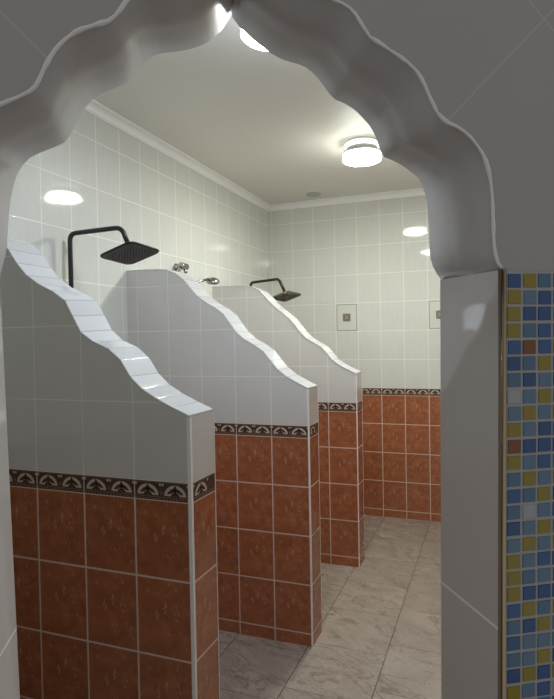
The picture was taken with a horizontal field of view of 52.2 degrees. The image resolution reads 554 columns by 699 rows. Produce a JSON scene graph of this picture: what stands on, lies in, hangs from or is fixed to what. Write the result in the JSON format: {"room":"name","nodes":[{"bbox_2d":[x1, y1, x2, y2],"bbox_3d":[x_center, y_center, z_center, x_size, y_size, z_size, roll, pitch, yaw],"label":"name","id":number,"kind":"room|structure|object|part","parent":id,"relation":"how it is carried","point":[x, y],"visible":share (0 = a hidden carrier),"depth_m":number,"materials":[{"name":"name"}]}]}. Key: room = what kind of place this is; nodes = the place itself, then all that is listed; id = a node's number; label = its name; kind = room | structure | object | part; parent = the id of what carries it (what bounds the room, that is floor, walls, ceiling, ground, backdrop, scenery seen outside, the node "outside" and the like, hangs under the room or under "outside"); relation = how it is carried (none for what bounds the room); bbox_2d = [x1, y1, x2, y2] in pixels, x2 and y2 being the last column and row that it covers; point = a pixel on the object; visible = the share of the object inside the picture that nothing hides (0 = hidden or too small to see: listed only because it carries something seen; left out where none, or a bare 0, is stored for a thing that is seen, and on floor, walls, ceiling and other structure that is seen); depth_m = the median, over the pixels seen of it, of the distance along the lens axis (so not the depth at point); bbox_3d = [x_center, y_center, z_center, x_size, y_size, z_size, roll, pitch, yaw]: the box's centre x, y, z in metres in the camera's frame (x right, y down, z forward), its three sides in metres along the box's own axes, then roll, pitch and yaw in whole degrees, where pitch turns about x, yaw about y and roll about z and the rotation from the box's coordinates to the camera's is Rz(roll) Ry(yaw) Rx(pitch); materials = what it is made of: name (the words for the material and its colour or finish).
{"room":"communal shower room","nodes":[
{"label":"communal shower room","id":0,"kind":"room"},
{"bbox_2d":[8,110,268,342],"bbox_3d":[-1.000,0.102,2.962,0.101,2.856,5.011,-1,1,21],"label":"wall","id":1,"kind":"structure","parent":0,"point":[101,175],"depth_m":3.18,"materials":[{"name":"grey tile"}]},
{"bbox_2d":[68,226,158,287],"bbox_3d":[-0.793,-0.033,2.685,0.482,1.088,0.210,-1,1,28],"label":"shower","id":2,"kind":"object","parent":1,"relation":"attached to","point":[129,252],"visible":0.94,"depth_m":2.63,"materials":[{"name":"black metal"}]},
{"bbox_3d":[-0.678,-0.438,2.613,0.190,0.060,0.197,0,1,29],"label":"nozzle plate","id":3,"kind":"part","parent":2,"relation":"part of","materials":[{"name":"metal"}]},
{"bbox_2d":[84,99,270,210],"bbox_3d":[-0.941,-1.252,2.944,0.052,0.049,4.941,-1,1,21],"label":"trim","id":4,"kind":"structure","parent":1,"relation":"attached to","point":[95,108],"depth_m":3.57,"materials":[{"name":"white paint"}]},
{"bbox_2d":[174,262,188,273],"bbox_3d":[-0.634,-0.534,3.699,0.076,0.069,0.106,-1,1,21],"label":"wall fitting","id":5,"kind":"object","parent":1,"relation":"attached to","point":[181,266],"visible":0.96,"depth_m":3.69,"materials":[{"name":"silver metal"}]},
{"bbox_2d":[198,277,219,284],"bbox_3d":[-0.507,-0.465,3.910,0.258,0.085,0.096,-2,1,-45],"label":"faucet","id":6,"kind":"object","parent":1,"relation":"attached to","point":[212,280],"visible":0.75,"depth_m":3.93,"materials":[{"name":"silver metal"}]},
{"bbox_3d":[-0.525,-0.459,3.872,0.152,0.074,0.025,-2,1,-45],"label":"handle","id":7,"kind":"part","parent":6,"relation":"part of","materials":[{"name":"silver metal"}]},
{"bbox_2d":[249,278,300,301],"bbox_3d":[-0.037,-0.056,4.613,0.176,1.038,0.556,-2,1,-40],"label":"shower","id":8,"kind":"object","parent":1,"relation":"attached to","point":[285,296],"visible":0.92,"depth_m":4.47,"materials":[{"name":"brown metal"}]},
{"bbox_2d":[94,16,422,203],"bbox_3d":[0.122,-1.338,2.477,2.573,0.100,5.256,-1,1,21],"label":"ceiling","id":9,"kind":"structure","parent":0,"point":[260,120],"depth_m":3.19,"materials":[{"name":"paint"}]},
{"bbox_2d":[240,28,266,50],"bbox_3d":[-0.015,-1.215,2.091,0.244,0.127,0.244,-1,1,21],"label":"ceiling lamp","id":10,"kind":"object","parent":9,"relation":"attached to","point":[247,39],"visible":0.07,"depth_m":2.12,"materials":[{"name":"white paint"}]},
{"bbox_2d":[306,192,320,196],"bbox_3d":[0.313,-1.327,4.852,0.132,0.013,0.132,-1,1,21],"label":"ceiling plate","id":11,"kind":"object","parent":9,"relation":"attached to","point":[312,194],"visible":1,"depth_m":4.82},
{"bbox_2d":[343,137,380,165],"bbox_3d":[0.538,-1.252,3.587,0.244,0.127,0.244,-1,1,21],"label":"ceiling lamp","id":12,"kind":"object","parent":9,"relation":"attached to","point":[359,151],"visible":0.98,"depth_m":3.50,"materials":[{"name":"white paint"}]},
{"bbox_2d":[343,154,380,165],"bbox_3d":[0.539,-1.196,3.587,0.241,0.015,0.241,-1,1,21],"label":"diffuser","id":13,"kind":"object","parent":12,"relation":"attached to","point":[349,159],"depth_m":3.55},
{"bbox_2d":[343,149,380,158],"bbox_3d":[0.539,-1.220,3.587,0.242,0.033,0.242,-1,1,21],"label":"ceiling light","id":14,"kind":"object","parent":12,"relation":"attached to","point":[349,153],"depth_m":3.49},
{"bbox_2d":[0,0,553,698],"bbox_3d":[-0.768,0.113,0.740,3.270,2.906,0.175,-1,1,-11],"label":"wall","id":15,"kind":"structure","parent":0,"point":[487,66],"depth_m":0.87,"materials":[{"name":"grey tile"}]},
{"bbox_2d":[0,0,503,268],"bbox_3d":[-0.039,-0.339,0.787,0.781,0.467,0.008,-1,1,-11],"label":"trim","id":16,"kind":"structure","parent":15,"relation":"attached to","point":[124,3],"depth_m":0.82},
{"bbox_2d":[498,269,505,698],"bbox_3d":[0.348,0.710,0.873,0.034,1.666,0.006,-1,1,-11],"label":"trim","id":17,"kind":"structure","parent":15,"relation":"attached to","point":[501,272],"depth_m":0.86,"materials":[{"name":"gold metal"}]},
{"bbox_2d":[506,271,553,698],"bbox_3d":[0.573,0.707,0.918,0.468,1.662,0.004,-1,1,-11],"label":"mosaic panel","id":18,"kind":"object","parent":15,"relation":"attached to","point":[529,295],"visible":1,"depth_m":0.87,"materials":[{"name":"tile"}]},
{"bbox_2d":[219,515,440,698],"bbox_3d":[0.105,1.573,1.681,4.500,0.080,6.920,-1,1,21],"label":"floor","id":19,"kind":"structure","parent":0,"point":[380,636],"depth_m":2.93,"materials":[{"name":"beige tile"}]},
{"bbox_2d":[0,237,219,698],"bbox_3d":[-0.732,0.556,2.011,1.068,1.972,0.165,-1,1,21],"label":"wall","id":20,"kind":"structure","parent":19,"relation":"on","point":[112,474],"depth_m":1.88,"materials":[{"name":"tile"}]},
{"bbox_2d":[126,269,321,646],"bbox_3d":[-0.308,0.529,3.118,1.074,1.972,0.165,-1,1,21],"label":"wall","id":21,"kind":"structure","parent":19,"relation":"on","point":[266,420],"depth_m":2.98,"materials":[{"name":"tile"}]},
{"bbox_2d":[212,285,364,567],"bbox_3d":[0.070,0.507,4.103,1.081,1.968,0.165,-1,1,21],"label":"wall","id":22,"kind":"structure","parent":19,"relation":"on","point":[340,415],"depth_m":3.92,"materials":[{"name":"tile"}]},
{"bbox_2d":[268,195,440,521],"bbox_3d":[1.062,0.030,4.911,2.573,2.856,0.101,-1,1,21],"label":"wall","id":23,"kind":"structure","parent":0,"point":[374,255],"depth_m":4.92,"materials":[{"name":"grey tile"}]},
{"bbox_2d":[267,188,424,211],"bbox_3d":[1.011,-1.321,4.817,2.373,0.049,0.052,-1,1,21],"label":"trim","id":24,"kind":"structure","parent":23,"relation":"attached to","point":[419,191],"depth_m":4.97,"materials":[{"name":"white paint"}]},
{"bbox_2d":[336,303,357,330],"bbox_3d":[0.619,-0.284,5.016,0.192,0.242,0.007,-1,1,21],"label":"decorative tile","id":25,"kind":"structure","parent":23,"relation":"attached to","point":[346,314],"depth_m":5.01,"materials":[{"name":"white tile"}]},
{"bbox_2d":[428,300,439,328],"bbox_3d":[1.367,-0.293,4.732,0.192,0.242,0.007,-1,1,21],"label":"decorative tile","id":26,"kind":"structure","parent":23,"relation":"attached to","point":[433,305],"depth_m":4.75,"materials":[{"name":"white tile"}]}
]}

